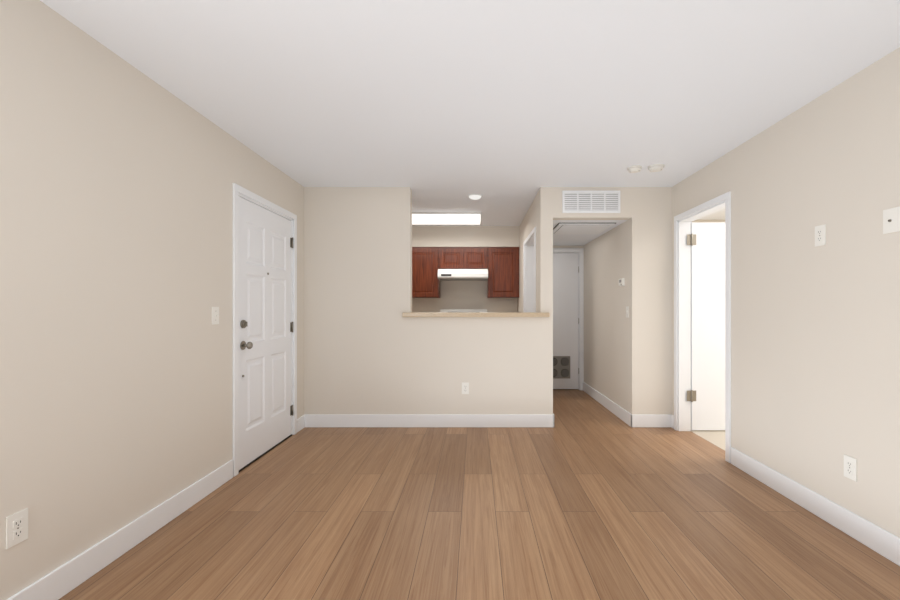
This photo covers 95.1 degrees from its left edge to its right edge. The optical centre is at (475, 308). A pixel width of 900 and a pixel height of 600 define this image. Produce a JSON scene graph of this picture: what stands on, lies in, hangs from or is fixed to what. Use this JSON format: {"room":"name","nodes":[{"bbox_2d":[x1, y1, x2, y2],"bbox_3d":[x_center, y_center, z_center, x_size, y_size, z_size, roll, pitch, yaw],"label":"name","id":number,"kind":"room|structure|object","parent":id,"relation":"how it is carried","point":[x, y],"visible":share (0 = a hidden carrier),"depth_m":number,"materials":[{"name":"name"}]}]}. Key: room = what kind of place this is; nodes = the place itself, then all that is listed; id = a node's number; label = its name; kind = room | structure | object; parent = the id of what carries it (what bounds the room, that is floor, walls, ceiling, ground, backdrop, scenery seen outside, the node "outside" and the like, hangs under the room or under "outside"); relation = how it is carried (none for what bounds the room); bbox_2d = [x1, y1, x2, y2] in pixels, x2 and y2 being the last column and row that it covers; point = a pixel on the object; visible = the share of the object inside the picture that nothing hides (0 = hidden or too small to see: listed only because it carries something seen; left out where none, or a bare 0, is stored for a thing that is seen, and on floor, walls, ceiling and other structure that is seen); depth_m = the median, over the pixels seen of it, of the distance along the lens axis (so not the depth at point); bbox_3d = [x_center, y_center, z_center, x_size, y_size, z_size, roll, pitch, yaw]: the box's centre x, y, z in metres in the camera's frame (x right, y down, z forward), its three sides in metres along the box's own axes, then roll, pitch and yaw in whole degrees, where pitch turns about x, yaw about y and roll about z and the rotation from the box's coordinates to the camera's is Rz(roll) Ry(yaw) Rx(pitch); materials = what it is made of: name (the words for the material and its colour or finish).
{"room":"empty living room","nodes":[
{"label":"empty living room","id":0,"kind":"room"},
{"bbox_2d":[0,0,303,599],"bbox_3d":[-1.800,-0.010,2.450,0.120,2.440,8.340,0,0,0],"label":"wall","id":1,"kind":"structure","parent":0,"point":[119,176],"depth_m":1.93,"materials":[{"name":"beige paint"}]},
{"bbox_2d":[6,508,27,548],"bbox_3d":[-1.736,0.835,1.560,0.007,0.117,0.072,0,0,0],"label":"outlet","id":2,"kind":"object","parent":1,"relation":"attached to","point":[17,528],"visible":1,"depth_m":1.55,"materials":[{"name":"white plastic"}]},
{"bbox_2d":[7,460,232,599],"bbox_3d":[-1.733,1.145,0.667,0.014,0.130,4.535,0,0,0],"label":"baseboard","id":3,"kind":"structure","parent":1,"relation":"attached to","point":[61,581],"depth_m":1.99,"materials":[{"name":"white paint"}]},
{"bbox_2d":[212,307,218,324],"bbox_3d":[-1.730,0.050,2.750,0.018,0.117,0.072,0,0,0],"label":"light switch","id":4,"kind":"object","parent":1,"relation":"attached to","point":[215,315],"visible":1,"depth_m":2.75,"materials":[{"name":"white plastic"}]},
{"bbox_2d":[233,183,296,476],"bbox_3d":[-1.792,0.156,3.462,0.136,2.108,1.031,0,0,0],"label":"door frame","id":5,"kind":"structure","parent":1,"relation":"attached to","point":[246,194],"depth_m":3.02,"materials":[{"name":"white paint"}]},
{"bbox_2d":[239,434,291,471],"bbox_3d":[-1.797,1.204,3.462,0.122,0.011,0.891,0,0,0],"label":"threshold","id":6,"kind":"object","parent":1,"relation":"in","point":[250,463],"depth_m":3.39,"materials":[{"name":"brown metal"}]},
{"bbox_2d":[239,197,292,469],"bbox_3d":[-1.732,0.186,3.467,0.116,2.024,0.899,0,0,0],"label":"front door","id":7,"kind":"structure","parent":1,"relation":"in","point":[265,326],"depth_m":3.40,"materials":[{"name":"white paint"}]},
{"bbox_2d":[412,280,516,311],"bbox_3d":[-0.133,-0.010,6.560,3.455,2.440,0.120,0,0,0],"label":"wall","id":8,"kind":"structure","parent":0,"point":[463,294],"depth_m":6.50,"materials":[{"name":"beige paint"}]},
{"bbox_2d":[412,247,439,297],"bbox_3d":[-0.783,-0.539,6.333,0.463,0.758,0.330,0,0,0],"label":"upper cabinet","id":9,"kind":"object","parent":8,"relation":"attached to","point":[425,260],"depth_m":6.17,"materials":[{"name":"brown wood"}]},
{"bbox_2d":[440,247,463,268],"bbox_3d":[-0.364,-0.749,6.333,0.370,0.338,0.330,0,0,0],"label":"upper cabinet","id":10,"kind":"object","parent":8,"relation":"attached to","point":[450,257],"depth_m":6.17,"materials":[{"name":"brown wood"}]},
{"bbox_2d":[464,247,487,268],"bbox_3d":[0.005,-0.749,6.333,0.368,0.338,0.330,0,0,0],"label":"upper cabinet","id":11,"kind":"object","parent":8,"relation":"attached to","point":[474,257],"depth_m":6.17,"materials":[{"name":"brown wood"}]},
{"bbox_2d":[488,247,518,297],"bbox_3d":[0.426,-0.539,6.333,0.472,0.758,0.330,0,0,0],"label":"upper cabinet","id":12,"kind":"object","parent":8,"relation":"attached to","point":[501,264],"depth_m":6.17,"materials":[{"name":"brown wood"}]},
{"bbox_2d":[438,269,487,280],"bbox_3d":[-0.180,-0.503,6.239,0.734,0.146,0.514,0,0,0],"label":"range hood","id":13,"kind":"object","parent":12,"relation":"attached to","point":[462,274],"visible":1,"depth_m":6.00,"materials":[{"name":"white metal"}]},
{"bbox_2d":[412,226,519,246],"bbox_3d":[-0.537,-1.075,6.335,2.405,0.310,0.330,0,0,0],"label":"soffit","id":14,"kind":"structure","parent":0,"point":[465,236],"depth_m":6.17,"materials":[{"name":"beige paint"}]},
{"bbox_2d":[304,187,631,413],"bbox_3d":[-0.072,-0.010,4.240,3.335,2.440,0.120,0,0,0],"label":"wall","id":15,"kind":"structure","parent":0,"point":[369,348],"depth_m":4.18,"materials":[{"name":"beige paint"}]},
{"bbox_2d":[299,414,553,429],"bbox_3d":[-0.468,1.145,4.173,2.544,0.130,0.014,0,0,0],"label":"baseboard","id":16,"kind":"structure","parent":15,"relation":"attached to","point":[306,420],"depth_m":4.17,"materials":[{"name":"white paint"}]},
{"bbox_2d":[462,383,468,393],"bbox_3d":[-0.100,0.815,4.176,0.072,0.117,0.007,0,0,0],"label":"outlet","id":17,"kind":"object","parent":15,"relation":"attached to","point":[465,388],"visible":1,"depth_m":4.17,"materials":[{"name":"white plastic"}]},
{"bbox_2d":[402,312,549,316],"bbox_3d":[0.007,0.068,4.298,1.485,0.045,0.325,0,0,0],"label":"countertop","id":18,"kind":"structure","parent":15,"relation":"on","point":[475,314],"depth_m":4.13,"materials":[{"name":"laminate"}]},
{"bbox_2d":[562,191,619,212],"bbox_3d":[1.177,-1.077,4.171,0.585,0.225,0.016,0,0,0],"label":"air vent","id":19,"kind":"object","parent":15,"relation":"in","point":[590,201],"visible":1,"depth_m":4.17,"materials":[{"name":"white metal"}]},
{"bbox_2d":[635,414,673,428],"bbox_3d":[1.810,1.145,4.170,0.380,0.130,0.020,0,0,0],"label":"baseboard","id":20,"kind":"structure","parent":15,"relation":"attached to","point":[641,420],"depth_m":4.17,"materials":[{"name":"white paint"}]},
{"bbox_2d":[40,0,899,225],"bbox_3d":[1.640,-1.280,2.450,7.000,0.100,8.340,0,0,0],"label":"ceiling","id":21,"kind":"structure","parent":0,"point":[506,109],"depth_m":2.19,"materials":[{"name":"white paint"}]},
{"bbox_2d":[412,212,480,224],"bbox_3d":[-0.535,-1.175,5.420,1.230,0.110,0.300,0,0,0],"label":"fluorescent light fixture","id":22,"kind":"object","parent":21,"relation":"attached to","point":[446,217],"visible":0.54,"depth_m":5.28,"materials":[{"name":"white plastic"}]},
{"bbox_2d":[468,194,481,199],"bbox_3d":[0.000,-1.220,4.500,0.156,0.060,0.156,0,0,0],"label":"dome light","id":23,"kind":"object","parent":21,"relation":"attached to","point":[475,196],"visible":0.96,"depth_m":4.46,"materials":[{"name":"white glass"}]},
{"bbox_2d":[627,165,641,172],"bbox_3d":[1.395,-1.212,3.600,0.124,0.037,0.124,0,0,0],"label":"smoke detector","id":24,"kind":"object","parent":21,"relation":"attached to","point":[634,169],"visible":1,"depth_m":3.56,"materials":[{"name":"white plastic"}]},
{"bbox_2d":[648,164,664,171],"bbox_3d":[1.570,-1.212,3.570,0.136,0.037,0.136,0,0,0],"label":"smoke detector","id":25,"kind":"object","parent":21,"relation":"attached to","point":[655,167],"visible":1,"depth_m":3.53,"materials":[{"name":"white plastic"}]},
{"bbox_2d":[59,389,899,599],"bbox_3d":[0.130,1.260,2.450,3.980,0.100,8.340,0,0,0],"label":"floor","id":26,"kind":"structure","parent":0,"point":[587,497],"depth_m":2.26,"materials":[{"name":"brown wood"}]},
{"bbox_2d":[440,309,486,311],"bbox_3d":[-0.180,0.615,6.149,0.736,1.190,0.679,0,0,0],"label":"stove","id":27,"kind":"object","parent":26,"relation":"on","point":[463,310],"visible":0.02,"depth_m":6.40,"materials":[{"name":"white metal"}]},
{"bbox_2d":[517,191,538,311],"bbox_3d":[0.728,-0.010,5.400,0.125,2.440,2.200,0,0,0],"label":"wall","id":28,"kind":"structure","parent":0,"point":[529,222],"depth_m":5.04,"materials":[{"name":"beige paint"}]},
{"bbox_2d":[523,227,535,311],"bbox_3d":[0.728,0.161,5.025,0.157,2.098,1.046,0,0,0],"label":"trim","id":29,"kind":"structure","parent":28,"relation":"attached to","point":[529,273],"depth_m":5.49,"materials":[{"name":"white paint"}]},
{"bbox_2d":[553,246,582,247],"bbox_3d":[1.192,-0.010,6.120,0.805,2.440,0.120,0,0,0],"label":"wall","id":30,"kind":"structure","parent":0,"point":[567,246],"depth_m":6.06,"materials":[{"name":"beige paint"}]},
{"bbox_2d":[553,253,578,388],"bbox_3d":[1.244,0.192,6.068,0.588,2.012,0.098,0,0,0],"label":"closet door","id":31,"kind":"structure","parent":30,"relation":"in","point":[565,304],"depth_m":6.08,"materials":[{"name":"white paint"}]},
{"bbox_2d":[553,356,569,377],"bbox_3d":[1.240,0.875,6.076,0.330,0.330,0.010,0,0,0],"label":"air vent","id":32,"kind":"object","parent":31,"relation":"in","point":[561,366],"visible":0.81,"depth_m":6.08,"materials":[{"name":"grey metal"}]},
{"bbox_2d":[553,248,583,389],"bbox_3d":[1.240,0.165,6.112,0.710,2.090,0.136,0,0,0],"label":"door frame","id":33,"kind":"structure","parent":30,"relation":"attached to","point":[580,251],"depth_m":6.04,"materials":[{"name":"white paint"}]},
{"bbox_2d":[553,220,626,245],"bbox_3d":[1.192,-1.075,5.180,0.805,0.310,1.760,0,0,0],"label":"ceiling","id":34,"kind":"structure","parent":0,"point":[571,239],"depth_m":5.21,"materials":[{"name":"white paint"}]},
{"bbox_2d":[553,223,615,233],"bbox_3d":[1.210,-0.911,4.750,0.620,0.018,0.640,0,0,0],"label":"attic access hatch","id":35,"kind":"object","parent":34,"relation":"attached to","point":[578,228],"visible":0.9,"depth_m":4.66,"materials":[{"name":"white paint"}]},
{"bbox_2d":[583,187,671,413],"bbox_3d":[1.857,-0.010,5.400,0.525,2.440,2.440,0,0,0],"label":"wall","id":36,"kind":"structure","parent":0,"point":[628,364],"depth_m":4.18,"materials":[{"name":"beige paint"}]},
{"bbox_2d":[583,382,634,426],"bbox_3d":[1.588,1.145,5.113,0.014,0.130,1.894,0,0,0],"label":"baseboard","id":37,"kind":"structure","parent":36,"relation":"attached to","point":[629,418],"depth_m":4.77,"materials":[{"name":"white paint"}]},
{"bbox_2d":[619,278,624,286],"bbox_3d":[1.580,-0.280,4.450,0.029,0.090,0.120,0,0,0],"label":"thermostat","id":38,"kind":"object","parent":36,"relation":"attached to","point":[621,282],"visible":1,"depth_m":4.41,"materials":[{"name":"white plastic"}]},
{"bbox_2d":[626,306,628,317],"bbox_3d":[1.585,0.040,4.300,0.018,0.117,0.072,0,0,0],"label":"light switch","id":39,"kind":"object","parent":36,"relation":"attached to","point":[627,311],"visible":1,"depth_m":4.29,"materials":[{"name":"white plastic"}]},
{"bbox_2d":[691,430,724,449],"bbox_3d":[3.630,1.260,3.720,3.020,0.100,4.240,0,0,0],"label":"floor","id":40,"kind":"structure","parent":0,"point":[716,437],"depth_m":3.88,"materials":[{"name":"beige"}]},
{"bbox_2d":[692,220,724,221],"bbox_3d":[3.630,-0.010,5.780,3.020,2.440,0.120,0,0,0],"label":"wall","id":41,"kind":"structure","parent":0,"point":[709,221],"depth_m":5.72,"materials":[{"name":"beige paint"}]},
{"bbox_2d":[672,47,899,537],"bbox_3d":[2.060,-0.010,1.230,0.120,2.440,5.900,0,0,0],"label":"wall","id":42,"kind":"structure","parent":0,"point":[815,364],"depth_m":2.38,"materials":[{"name":"beige paint"}]},
{"bbox_2d":[674,191,730,462],"bbox_3d":[2.060,0.148,3.660,0.152,2.123,0.896,0,0,0],"label":"door frame","id":43,"kind":"structure","parent":42,"relation":"attached to","point":[682,320],"depth_m":4.04,"materials":[{"name":"white paint"}]},
{"bbox_2d":[687,222,724,429],"bbox_3d":[2.476,0.178,4.050,0.804,2.039,0.173,0,0,0],"label":"bedroom door","id":44,"kind":"structure","parent":42,"relation":"in","point":[706,393],"depth_m":4.03,"materials":[{"name":"white paint"}]},
{"bbox_2d":[731,447,899,565],"bbox_3d":[1.993,1.145,0.800,0.014,0.130,4.800,0,0,0],"label":"baseboard","id":45,"kind":"structure","parent":42,"relation":"attached to","point":[883,542],"depth_m":2.33,"materials":[{"name":"white paint"}]},
{"bbox_2d":[815,224,825,246],"bbox_3d":[1.996,-0.420,2.380,0.007,0.117,0.072,0,0,0],"label":"outlet","id":46,"kind":"object","parent":42,"relation":"attached to","point":[820,235],"visible":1,"depth_m":2.38,"materials":[{"name":"white plastic"}]},
{"bbox_2d":[844,454,856,481],"bbox_3d":[1.996,0.850,2.190,0.007,0.117,0.072,0,0,0],"label":"outlet","id":47,"kind":"object","parent":42,"relation":"attached to","point":[850,467],"visible":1,"depth_m":2.19,"materials":[{"name":"white plastic"}]},
{"bbox_2d":[883,206,899,233],"bbox_3d":[1.992,-0.420,1.940,0.015,0.117,0.144,0,0,0],"label":"outlet","id":48,"kind":"object","parent":42,"relation":"attached to","point":[891,220],"visible":1,"depth_m":1.97,"materials":[{"name":"white plastic"}]}
]}

